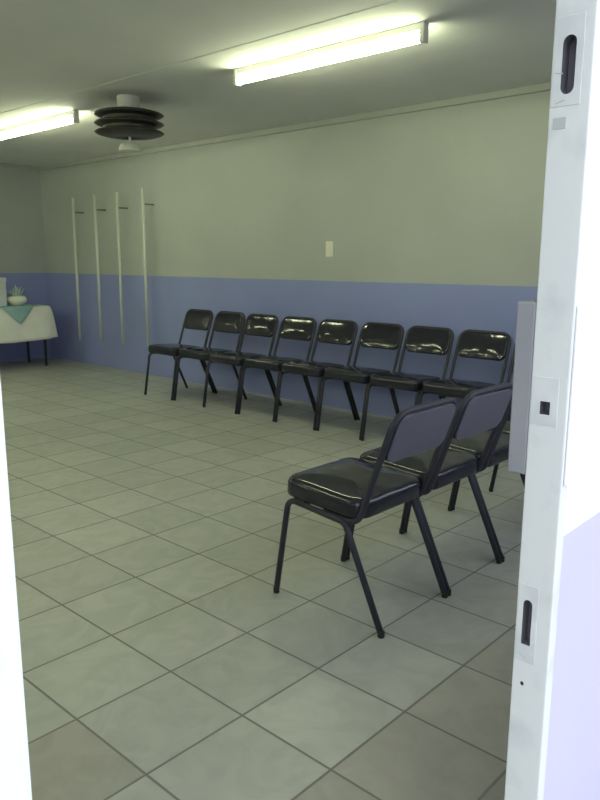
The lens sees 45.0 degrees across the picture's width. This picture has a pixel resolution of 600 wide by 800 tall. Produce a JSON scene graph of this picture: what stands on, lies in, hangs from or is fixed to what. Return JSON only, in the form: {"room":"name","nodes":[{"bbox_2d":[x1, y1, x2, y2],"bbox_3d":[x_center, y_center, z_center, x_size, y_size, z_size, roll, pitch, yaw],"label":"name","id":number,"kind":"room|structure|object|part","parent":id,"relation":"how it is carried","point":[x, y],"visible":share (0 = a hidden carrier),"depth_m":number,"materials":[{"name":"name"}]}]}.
{"room":"waiting room","nodes":[
{"label":"waiting room","id":0,"kind":"room"},
{"bbox_2d":[0,167,50,361],"bbox_3d":[-6.652,-1.340,7.453,0.200,2.798,8.573,10,15,42],"label":"wall","id":1,"kind":"structure","parent":0,"point":[22,250],"depth_m":10.20,"materials":[{"name":"beige paint"}]},
{"bbox_2d":[0,163,38,170],"bbox_3d":[-6.572,-2.671,7.112,0.022,0.055,8.551,10,15,42],"label":"trim","id":2,"kind":"structure","parent":1,"relation":"attached to","point":[6,165],"depth_m":9.99,"materials":[{"name":"grey paint"}]},
{"bbox_2d":[0,357,524,799],"bbox_3d":[-3.097,0.567,4.497,9.460,0.001,8.573,10,15,42],"label":"floor","id":3,"kind":"structure","parent":0,"point":[162,659],"depth_m":3.00,"materials":[{"name":"grey tile"}]},
{"bbox_2d":[27,339,47,365],"bbox_3d":[-4.046,-0.808,9.505,0.600,0.797,1.360,10,15,42],"label":"side table","id":4,"kind":"object","parent":3,"relation":"on","point":[45,344],"visible":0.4,"depth_m":9.85,"materials":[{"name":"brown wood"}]},
{"bbox_2d":[0,305,57,343],"bbox_3d":[-4.046,-0.990,9.470,0.834,0.442,1.594,10,15,42],"label":"tablecloth","id":5,"kind":"object","parent":4,"relation":"on","point":[39,324],"visible":0.77,"depth_m":9.49,"materials":[{"name":"white fabric"}]},
{"bbox_2d":[0,304,41,323],"bbox_3d":[-3.843,-1.129,9.544,0.700,0.220,0.700,0,11,-2],"label":"tablecloth","id":6,"kind":"object","parent":5,"relation":"on","point":[19,313],"visible":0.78,"depth_m":9.35,"materials":[{"name":"teal fabric"}]},
{"bbox_2d":[0,278,6,305],"bbox_3d":[-4.095,-1.381,9.293,0.254,0.365,0.579,10,15,42],"label":"storage box","id":7,"kind":"object","parent":6,"relation":"on","point":[3,298],"visible":1,"depth_m":9.39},
{"bbox_2d":[7,285,26,305],"bbox_3d":[-3.754,-1.392,9.600,0.271,0.273,0.277,10,15,42],"label":"potted plant","id":8,"kind":"object","parent":6,"relation":"on","point":[15,299],"visible":0.99,"depth_m":9.53,"materials":[{"name":"green plant"}]},
{"bbox_3d":[-3.804,-0.909,10.116,0.035,0.765,0.035,10,15,42],"label":"leg","id":9,"kind":"part","parent":4,"relation":"part of","materials":[{"name":"black metal"}]},
{"bbox_3d":[-3.450,-0.846,9.797,0.035,0.765,0.035,10,15,42],"label":"leg","id":10,"kind":"part","parent":4,"relation":"part of","materials":[{"name":"black metal"}]},
{"bbox_2d":[144,309,214,399],"bbox_3d":[-1.283,-0.506,7.742,0.488,0.892,0.618,10,15,42],"label":"chair","id":11,"kind":"object","parent":3,"relation":"on","point":[195,319],"visible":0.85,"depth_m":7.74,"materials":[{"name":"black leather"}]},
{"bbox_3d":[-1.620,-0.292,7.758,0.026,0.443,0.126,10,15,42],"label":"leg","id":12,"kind":"part","parent":11,"relation":"part of","materials":[{"name":"black metal"}]},
{"bbox_3d":[-1.423,-0.330,7.969,0.025,0.446,0.460,10,15,42],"label":"leg","id":13,"kind":"part","parent":11,"relation":"part of","materials":[{"name":"black metal"}]},
{"bbox_3d":[-1.322,-0.540,7.691,0.466,0.114,0.426,10,15,42],"label":"seat","id":14,"kind":"part","parent":11,"relation":"part of","materials":[{"name":"black leather"}]},
{"bbox_3d":[-1.280,-0.231,7.452,0.026,0.443,0.126,10,15,42],"label":"leg","id":15,"kind":"part","parent":11,"relation":"part of","materials":[{"name":"black metal"}]},
{"bbox_3d":[-1.194,-0.725,7.798,0.456,0.483,0.355,10,15,42],"label":"frame","id":16,"kind":"part","parent":11,"relation":"part of","materials":[{"name":"black metal"}]},
{"bbox_3d":[-1.109,-0.862,7.865,0.404,0.198,0.090,10,15,42],"label":"backrest","id":17,"kind":"part","parent":11,"relation":"part of","materials":[{"name":"black leather"}]},
{"bbox_3d":[-1.083,-0.270,7.663,0.025,0.446,0.460,10,15,42],"label":"leg","id":18,"kind":"part","parent":11,"relation":"part of","materials":[{"name":"black metal"}]},
{"bbox_2d":[173,311,245,405],"bbox_3d":[-0.916,-0.444,7.427,0.488,0.892,0.618,10,15,42],"label":"chair","id":19,"kind":"object","parent":3,"relation":"on","point":[225,321],"visible":0.81,"depth_m":7.43,"materials":[{"name":"black leather"}]},
{"bbox_3d":[-1.252,-0.230,7.443,0.026,0.443,0.126,10,15,42],"label":"leg","id":20,"kind":"part","parent":19,"relation":"part of","materials":[{"name":"black metal"}]},
{"bbox_3d":[-1.055,-0.268,7.654,0.025,0.446,0.460,10,15,42],"label":"leg","id":21,"kind":"part","parent":19,"relation":"part of","materials":[{"name":"black metal"}]},
{"bbox_3d":[-0.955,-0.477,7.377,0.466,0.114,0.426,10,15,42],"label":"seat","id":22,"kind":"part","parent":19,"relation":"part of","materials":[{"name":"black leather"}]},
{"bbox_3d":[-0.826,-0.662,7.483,0.456,0.483,0.355,10,15,42],"label":"frame","id":23,"kind":"part","parent":19,"relation":"part of","materials":[{"name":"black metal"}]},
{"bbox_3d":[-0.741,-0.800,7.550,0.404,0.198,0.090,10,15,42],"label":"backrest","id":24,"kind":"part","parent":19,"relation":"part of","materials":[{"name":"black leather"}]},
{"bbox_2d":[203,313,278,413],"bbox_3d":[-0.568,-0.377,7.090,0.488,0.892,0.618,10,15,42],"label":"chair","id":25,"kind":"object","parent":3,"relation":"on","point":[262,325],"visible":0.94,"depth_m":7.08,"materials":[{"name":"black leather"}]},
{"bbox_3d":[-0.904,-0.163,7.106,0.026,0.443,0.126,10,15,42],"label":"leg","id":26,"kind":"part","parent":25,"relation":"part of","materials":[{"name":"black metal"}]},
{"bbox_3d":[-0.707,-0.202,7.318,0.025,0.446,0.460,10,15,42],"label":"leg","id":27,"kind":"part","parent":25,"relation":"part of","materials":[{"name":"black metal"}]},
{"bbox_3d":[-0.607,-0.411,7.040,0.466,0.114,0.426,10,15,42],"label":"seat","id":28,"kind":"part","parent":25,"relation":"part of","materials":[{"name":"black leather"}]},
{"bbox_3d":[-0.565,-0.103,6.800,0.026,0.443,0.126,10,15,42],"label":"leg","id":29,"kind":"part","parent":25,"relation":"part of","materials":[{"name":"black metal"}]},
{"bbox_3d":[-0.479,-0.596,7.147,0.456,0.483,0.355,10,15,42],"label":"frame","id":30,"kind":"part","parent":25,"relation":"part of","materials":[{"name":"black metal"}]},
{"bbox_3d":[-0.394,-0.733,7.214,0.404,0.198,0.090,10,15,42],"label":"backrest","id":31,"kind":"part","parent":25,"relation":"part of","materials":[{"name":"black leather"}]},
{"bbox_3d":[-0.367,-0.141,7.012,0.025,0.446,0.460,10,15,42],"label":"leg","id":32,"kind":"part","parent":25,"relation":"part of","materials":[{"name":"black metal"}]},
{"bbox_2d":[237,316,316,421],"bbox_3d":[-0.202,-0.315,6.774,0.488,0.892,0.618,10,15,42],"label":"chair","id":33,"kind":"object","parent":3,"relation":"on","point":[291,327],"visible":0.92,"depth_m":6.77,"materials":[{"name":"black leather"}]},
{"bbox_3d":[-0.538,-0.101,6.790,0.026,0.443,0.126,10,15,42],"label":"leg","id":34,"kind":"part","parent":33,"relation":"part of","materials":[{"name":"black metal"}]},
{"bbox_3d":[-0.341,-0.139,7.001,0.025,0.446,0.460,10,15,42],"label":"leg","id":35,"kind":"part","parent":33,"relation":"part of","materials":[{"name":"black metal"}]},
{"bbox_3d":[-0.241,-0.349,6.724,0.466,0.114,0.426,10,15,42],"label":"seat","id":36,"kind":"part","parent":33,"relation":"part of","materials":[{"name":"black leather"}]},
{"bbox_3d":[-0.198,-0.041,6.484,0.026,0.443,0.126,10,15,42],"label":"leg","id":37,"kind":"part","parent":33,"relation":"part of","materials":[{"name":"black metal"}]},
{"bbox_3d":[-0.112,-0.534,6.830,0.456,0.483,0.355,10,15,42],"label":"frame","id":38,"kind":"part","parent":33,"relation":"part of","materials":[{"name":"black metal"}]},
{"bbox_3d":[-0.027,-0.671,6.897,0.404,0.198,0.090,10,15,42],"label":"backrest","id":39,"kind":"part","parent":33,"relation":"part of","materials":[{"name":"black leather"}]},
{"bbox_3d":[-0.001,-0.079,6.696,0.025,0.446,0.460,10,15,42],"label":"leg","id":40,"kind":"part","parent":33,"relation":"part of","materials":[{"name":"black metal"}]},
{"bbox_2d":[274,319,357,430],"bbox_3d":[0.155,-0.251,6.447,0.488,0.892,0.618,10,15,42],"label":"chair","id":41,"kind":"object","parent":3,"relation":"on","point":[330,331],"visible":0.94,"depth_m":6.44,"materials":[{"name":"black leather"}]},
{"bbox_3d":[-0.181,-0.036,6.463,0.026,0.443,0.126,10,15,42],"label":"leg","id":42,"kind":"part","parent":41,"relation":"part of","materials":[{"name":"black metal"}]},
{"bbox_3d":[0.016,-0.075,6.675,0.025,0.446,0.460,10,15,42],"label":"leg","id":43,"kind":"part","parent":41,"relation":"part of","materials":[{"name":"black metal"}]},
{"bbox_3d":[0.116,-0.284,6.397,0.466,0.114,0.426,10,15,42],"label":"seat","id":44,"kind":"part","parent":41,"relation":"part of","materials":[{"name":"black leather"}]},
{"bbox_3d":[0.159,0.024,6.158,0.026,0.443,0.126,10,15,42],"label":"leg","id":45,"kind":"part","parent":41,"relation":"part of","materials":[{"name":"black metal"}]},
{"bbox_3d":[0.245,-0.469,6.504,0.456,0.483,0.355,10,15,42],"label":"frame","id":46,"kind":"part","parent":41,"relation":"part of","materials":[{"name":"black metal"}]},
{"bbox_3d":[0.330,-0.607,6.571,0.404,0.198,0.090,10,15,42],"label":"backrest","id":47,"kind":"part","parent":41,"relation":"part of","materials":[{"name":"black leather"}]},
{"bbox_3d":[0.356,-0.015,6.369,0.025,0.446,0.460,10,15,42],"label":"leg","id":48,"kind":"part","parent":41,"relation":"part of","materials":[{"name":"black metal"}]},
{"bbox_2d":[316,322,403,439],"bbox_3d":[0.522,-0.188,6.131,0.488,0.892,0.618,10,15,42],"label":"chair","id":49,"kind":"object","parent":3,"relation":"on","point":[389,336],"visible":0.9,"depth_m":6.13,"materials":[{"name":"black leather"}]},
{"bbox_3d":[0.185,0.026,6.147,0.026,0.443,0.126,10,15,42],"label":"leg","id":50,"kind":"part","parent":49,"relation":"part of","materials":[{"name":"black metal"}]},
{"bbox_3d":[0.383,-0.012,6.359,0.025,0.446,0.460,10,15,42],"label":"leg","id":51,"kind":"part","parent":49,"relation":"part of","materials":[{"name":"black metal"}]},
{"bbox_3d":[0.483,-0.222,6.081,0.466,0.114,0.426,10,15,42],"label":"seat","id":52,"kind":"part","parent":49,"relation":"part of","materials":[{"name":"black leather"}]},
{"bbox_3d":[0.525,0.086,5.841,0.026,0.443,0.126,10,15,42],"label":"leg","id":53,"kind":"part","parent":49,"relation":"part of","materials":[{"name":"black metal"}]},
{"bbox_3d":[0.611,-0.407,6.188,0.456,0.483,0.355,10,15,42],"label":"frame","id":54,"kind":"part","parent":49,"relation":"part of","materials":[{"name":"black metal"}]},
{"bbox_3d":[0.696,-0.544,6.255,0.404,0.198,0.090,10,15,42],"label":"backrest","id":55,"kind":"part","parent":49,"relation":"part of","materials":[{"name":"black leather"}]},
{"bbox_3d":[0.722,0.048,6.053,0.025,0.446,0.460,10,15,42],"label":"leg","id":56,"kind":"part","parent":49,"relation":"part of","materials":[{"name":"black metal"}]},
{"bbox_2d":[273,397,456,638],"bbox_3d":[0.273,0.407,3.041,0.618,0.892,0.488,10,15,42],"label":"chair","id":57,"kind":"object","parent":3,"relation":"on","point":[349,491],"visible":1,"depth_m":2.90,"materials":[{"name":"black leather"}]},
{"bbox_3d":[-0.064,0.617,3.078,0.126,0.443,0.026,10,15,42],"label":"leg","id":58,"kind":"part","parent":57,"relation":"part of","materials":[{"name":"black metal"}]},
{"bbox_3d":[0.151,0.657,2.884,0.460,0.446,0.025,10,15,42],"label":"leg","id":59,"kind":"part","parent":57,"relation":"part of","materials":[{"name":"black metal"}]},
{"bbox_3d":[0.247,0.554,3.411,0.126,0.443,0.026,10,15,42],"label":"leg","id":60,"kind":"part","parent":57,"relation":"part of","materials":[{"name":"black metal"}]},
{"bbox_3d":[0.230,0.357,3.072,0.426,0.114,0.466,10,15,42],"label":"seat","id":61,"kind":"part","parent":57,"relation":"part of","materials":[{"name":"black leather"}]},
{"bbox_3d":[0.371,0.223,2.916,0.355,0.483,0.456,10,15,42],"label":"frame","id":62,"kind":"part","parent":57,"relation":"part of","materials":[{"name":"black metal"}]},
{"bbox_3d":[0.463,0.119,2.810,0.090,0.198,0.404,10,15,42],"label":"backrest","id":63,"kind":"part","parent":57,"relation":"part of","materials":[{"name":"grey plastic"}]},
{"bbox_3d":[0.474,0.126,2.801,0.072,0.190,0.398,10,15,42],"label":"panel","id":64,"kind":"part","parent":57,"relation":"part of","materials":[{"name":"grey plastic"}]},
{"bbox_3d":[0.462,0.594,3.218,0.460,0.446,0.025,10,15,42],"label":"leg","id":65,"kind":"part","parent":57,"relation":"part of","materials":[{"name":"black metal"}]},
{"bbox_2d":[361,325,453,440],"bbox_3d":[0.872,-0.122,5.797,0.488,0.892,0.618,10,15,42],"label":"chair","id":66,"kind":"object","parent":3,"relation":"on","point":[418,339],"visible":0.88,"depth_m":5.80,"materials":[{"name":"black leather"}]},
{"bbox_3d":[0.536,0.092,5.813,0.026,0.443,0.126,10,15,42],"label":"leg","id":67,"kind":"part","parent":66,"relation":"part of","materials":[{"name":"black metal"}]},
{"bbox_3d":[0.733,0.053,6.025,0.025,0.446,0.460,10,15,42],"label":"leg","id":68,"kind":"part","parent":66,"relation":"part of","materials":[{"name":"black metal"}]},
{"bbox_3d":[0.833,-0.156,5.747,0.466,0.114,0.426,10,15,42],"label":"seat","id":69,"kind":"part","parent":66,"relation":"part of","materials":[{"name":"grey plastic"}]},
{"bbox_3d":[0.875,0.152,5.508,0.026,0.443,0.126,10,15,42],"label":"leg","id":70,"kind":"part","parent":66,"relation":"part of","materials":[{"name":"black metal"}]},
{"bbox_3d":[0.962,-0.341,5.854,0.456,0.483,0.355,10,15,42],"label":"frame","id":71,"kind":"part","parent":66,"relation":"part of","materials":[{"name":"black metal"}]},
{"bbox_3d":[1.046,-0.478,5.921,0.404,0.198,0.090,10,15,42],"label":"backrest","id":72,"kind":"part","parent":66,"relation":"part of","materials":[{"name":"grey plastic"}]},
{"bbox_2d":[346,382,512,595],"bbox_3d":[0.603,0.340,3.395,0.618,0.892,0.488,10,15,42],"label":"chair","id":73,"kind":"object","parent":3,"relation":"on","point":[483,409],"visible":0.81,"depth_m":3.22,"materials":[{"name":"black metal"}]},
{"bbox_3d":[0.266,0.550,3.431,0.126,0.443,0.026,10,15,42],"label":"leg","id":74,"kind":"part","parent":73,"relation":"part of","materials":[{"name":"black metal"}]},
{"bbox_3d":[0.577,0.487,3.765,0.126,0.443,0.026,10,15,42],"label":"leg","id":75,"kind":"part","parent":73,"relation":"part of","materials":[{"name":"black metal"}]},
{"bbox_3d":[0.560,0.290,3.425,0.426,0.114,0.466,10,15,42],"label":"seat","id":76,"kind":"part","parent":73,"relation":"part of","materials":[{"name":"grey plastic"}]},
{"bbox_3d":[0.480,0.590,3.238,0.460,0.446,0.025,10,15,42],"label":"leg","id":77,"kind":"part","parent":73,"relation":"part of","materials":[{"name":"black metal"}]},
{"bbox_3d":[0.700,0.156,3.269,0.355,0.483,0.456,10,15,42],"label":"frame","id":78,"kind":"part","parent":73,"relation":"part of","materials":[{"name":"black metal"}]},
{"bbox_3d":[0.793,0.052,3.163,0.090,0.198,0.404,10,15,42],"label":"backrest","id":79,"kind":"part","parent":73,"relation":"part of","materials":[{"name":"grey plastic"}]},
{"bbox_3d":[0.803,0.059,3.155,0.072,0.190,0.398,10,15,42],"label":"panel","id":80,"kind":"part","parent":73,"relation":"part of","materials":[{"name":"grey plastic"}]},
{"bbox_3d":[0.792,0.527,3.572,0.460,0.446,0.025,10,15,42],"label":"leg","id":81,"kind":"part","parent":73,"relation":"part of","materials":[{"name":"black metal"}]},
{"bbox_2d":[404,398,524,561],"bbox_3d":[0.933,0.273,3.748,0.618,0.892,0.488,10,15,42],"label":"chair","id":82,"kind":"object","parent":3,"relation":"on","point":[475,444],"visible":0.2,"depth_m":3.58,"materials":[{"name":"black metal"}]},
{"bbox_3d":[0.595,0.483,3.784,0.126,0.443,0.026,10,15,42],"label":"leg","id":83,"kind":"part","parent":82,"relation":"part of","materials":[{"name":"black metal"}]},
{"bbox_3d":[0.907,0.420,4.118,0.126,0.443,0.026,10,15,42],"label":"leg","id":84,"kind":"part","parent":82,"relation":"part of","materials":[{"name":"black metal"}]},
{"bbox_3d":[0.890,0.224,3.779,0.426,0.114,0.466,10,15,42],"label":"seat","id":85,"kind":"part","parent":82,"relation":"part of","materials":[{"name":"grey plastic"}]},
{"bbox_3d":[0.810,0.523,3.591,0.460,0.446,0.025,10,15,42],"label":"leg","id":86,"kind":"part","parent":82,"relation":"part of","materials":[{"name":"black metal"}]},
{"bbox_3d":[1.030,0.089,3.623,0.355,0.483,0.456,10,15,42],"label":"frame","id":87,"kind":"part","parent":82,"relation":"part of","materials":[{"name":"black metal"}]},
{"bbox_3d":[1.122,0.460,3.925,0.460,0.446,0.025,10,15,42],"label":"leg","id":88,"kind":"part","parent":82,"relation":"part of","materials":[{"name":"black metal"}]},
{"bbox_2d":[418,329,511,404],"bbox_3d":[1.238,-0.060,5.480,0.488,0.892,0.618,10,15,42],"label":"chair","id":89,"kind":"object","parent":3,"relation":"on","point":[476,344],"visible":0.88,"depth_m":5.49,"materials":[{"name":"black leather"}]},
{"bbox_3d":[0.901,0.154,5.496,0.026,0.443,0.126,10,15,42],"label":"leg","id":90,"kind":"part","parent":89,"relation":"part of","materials":[{"name":"black metal"}]},
{"bbox_3d":[1.199,-0.094,5.430,0.466,0.114,0.426,10,15,42],"label":"seat","id":91,"kind":"part","parent":89,"relation":"part of","materials":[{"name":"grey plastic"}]},
{"bbox_3d":[1.327,-0.279,5.537,0.456,0.483,0.355,10,15,42],"label":"frame","id":92,"kind":"part","parent":89,"relation":"part of","materials":[{"name":"black metal"}]},
{"bbox_3d":[1.412,-0.416,5.604,0.404,0.198,0.090,10,15,42],"label":"backrest","id":93,"kind":"part","parent":89,"relation":"part of","materials":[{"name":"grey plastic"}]},
{"bbox_2d":[452,420,525,509],"bbox_3d":[1.262,0.206,4.102,0.618,0.892,0.488,10,15,42],"label":"chair","id":94,"kind":"object","parent":3,"relation":"on","point":[506,429],"visible":0.02,"depth_m":4.20,"materials":[{"name":"black metal"}]},
{"bbox_3d":[0.925,0.416,4.138,0.126,0.443,0.026,10,15,42],"label":"leg","id":95,"kind":"part","parent":94,"relation":"part of","materials":[{"name":"black metal"}]},
{"bbox_3d":[1.237,0.353,4.472,0.126,0.443,0.026,10,15,42],"label":"leg","id":96,"kind":"part","parent":94,"relation":"part of","materials":[{"name":"black metal"}]},
{"bbox_3d":[1.220,0.157,4.132,0.426,0.114,0.466,10,15,42],"label":"seat","id":97,"kind":"part","parent":94,"relation":"part of","materials":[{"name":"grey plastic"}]},
{"bbox_2d":[507,345,514,382],"bbox_3d":[1.594,0.005,5.153,0.488,0.892,0.618,10,15,42],"label":"chair","id":98,"kind":"object","parent":3,"relation":"on","point":[513,355],"visible":0.02,"depth_m":5.40,"materials":[{"name":"black metal"}]},
{"bbox_2d":[0,0,555,166],"bbox_3d":[-3.160,-2.170,4.038,9.660,0.150,8.973,10,15,42],"label":"ceiling","id":99,"kind":"structure","parent":0,"point":[49,49],"depth_m":4.74,"materials":[{"name":"paint"}]},
{"bbox_2d":[0,110,78,139],"bbox_3d":[-2.512,-2.575,6.835,1.530,0.108,0.052,10,15,42],"label":"ceiling lamp","id":100,"kind":"object","parent":99,"relation":"attached to","point":[74,113],"visible":1,"depth_m":6.71,"materials":[{"name":"plastic"}]},
{"bbox_2d":[93,94,163,152],"bbox_3d":[-1.374,-2.218,5.833,0.552,0.420,0.552,10,15,42],"label":"pendant light","id":101,"kind":"object","parent":99,"relation":"hanging from","point":[127,121],"visible":1,"depth_m":5.69,"materials":[{"name":"black metal"}]},
{"bbox_2d":[0,0,410,114],"bbox_3d":[-1.637,-2.381,5.565,9.365,0.002,0.040,10,15,42],"label":"trim","id":102,"kind":"structure","parent":99,"relation":"attached to","point":[397,1],"depth_m":4.48,"materials":[{"name":"paint"}]},
{"bbox_2d":[234,21,428,86],"bbox_3d":[0.126,-2.107,4.462,1.530,0.108,0.052,10,15,42],"label":"ceiling lamp","id":103,"kind":"object","parent":99,"relation":"attached to","point":[422,27],"visible":1,"depth_m":4.35,"materials":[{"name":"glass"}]},
{"bbox_2d":[40,90,550,417],"bbox_3d":[-0.201,-1.323,7.494,9.660,2.798,0.200,10,15,42],"label":"wall","id":104,"kind":"structure","parent":0,"point":[432,217],"depth_m":7.00,"materials":[{"name":"paint"}]},
{"bbox_2d":[71,198,83,339],"bbox_3d":[-2.935,-1.742,9.712,0.033,1.860,0.164,10,15,42],"label":"pole","id":105,"kind":"object","parent":104,"relation":"attached to","point":[72,199],"visible":1,"depth_m":9.64,"materials":[{"name":"beige metal"}]},
{"bbox_2d":[93,194,105,341],"bbox_3d":[-2.551,-1.688,9.364,0.033,1.860,0.164,10,15,42],"label":"pole","id":106,"kind":"object","parent":104,"relation":"attached to","point":[94,195],"visible":1,"depth_m":9.29,"materials":[{"name":"beige metal"}]},
{"bbox_2d":[115,192,127,344],"bbox_3d":[-2.187,-1.625,9.036,0.033,1.860,0.164,10,15,42],"label":"pole","id":107,"kind":"object","parent":104,"relation":"attached to","point":[116,193],"visible":1,"depth_m":8.96,"materials":[{"name":"beige metal"}]},
{"bbox_2d":[141,187,153,346],"bbox_3d":[-1.796,-1.574,8.681,0.033,1.860,0.164,10,15,42],"label":"pole","id":108,"kind":"object","parent":104,"relation":"attached to","point":[142,188],"visible":0.93,"depth_m":8.61,"materials":[{"name":"beige metal"}]},
{"bbox_2d":[39,82,550,170],"bbox_3d":[-0.221,-2.646,7.110,9.395,0.055,0.022,10,15,42],"label":"trim","id":109,"kind":"structure","parent":104,"relation":"attached to","point":[541,87],"depth_m":6.60,"materials":[{"name":"grey paint"}]},
{"bbox_2d":[326,241,333,256],"bbox_3d":[0.280,-1.433,6.876,0.092,0.144,0.015,10,15,42],"label":"light switch","id":110,"kind":"object","parent":104,"relation":"attached to","point":[329,244],"visible":1,"depth_m":6.87,"materials":[{"name":"white plastic"}]},
{"bbox_2d":[543,68,599,799],"bbox_3d":[0.382,-0.166,1.112,0.029,2.948,8.973,10,15,42],"label":"wall","id":111,"kind":"structure","parent":0,"point":[572,772],"depth_m":1.36,"materials":[{"name":"paint"}]},
{"bbox_3d":[0.361,-0.097,1.146,0.029,2.798,8.573,10,15,42],"label":"wall","id":112,"kind":"structure","parent":0,"visible":0},
{"bbox_2d":[0,0,599,799],"bbox_3d":[0.121,0.193,0.937,0.105,2.108,1.096,10,15,42],"label":"door frame","id":113,"kind":"structure","parent":112,"relation":"in","point":[555,408],"depth_m":1.19,"materials":[{"name":"paint"}]},
{"bbox_3d":[-0.229,0.281,0.543,0.065,2.080,0.028,10,15,42],"label":"frame post","id":114,"kind":"part","parent":113,"relation":"part of","materials":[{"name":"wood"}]},
{"bbox_3d":[0.402,0.397,1.285,0.037,0.147,0.002,10,15,42],"label":"strike plate","id":115,"kind":"part","parent":113,"relation":"part of","materials":[{"name":"metal"}]},
{"bbox_3d":[0.407,0.002,1.205,0.046,0.082,0.002,10,15,42],"label":"strike plate","id":116,"kind":"part","parent":113,"relation":"part of","materials":[{"name":"metal"}]},
{"bbox_3d":[0.420,0.150,1.240,0.065,2.080,0.028,10,15,42],"label":"frame post","id":117,"kind":"part","parent":113,"relation":"part of","materials":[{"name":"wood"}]},
{"bbox_3d":[0.409,-0.517,1.105,0.046,0.130,0.002,10,15,42],"label":"strike plate","id":118,"kind":"part","parent":113,"relation":"part of","materials":[{"name":"metal"}]},
{"bbox_3d":[0.485,-0.013,1.226,0.006,0.300,0.130,10,15,42],"label":"plate","id":119,"kind":"part","parent":113,"relation":"part of","materials":[{"name":"white metal"}]}
]}

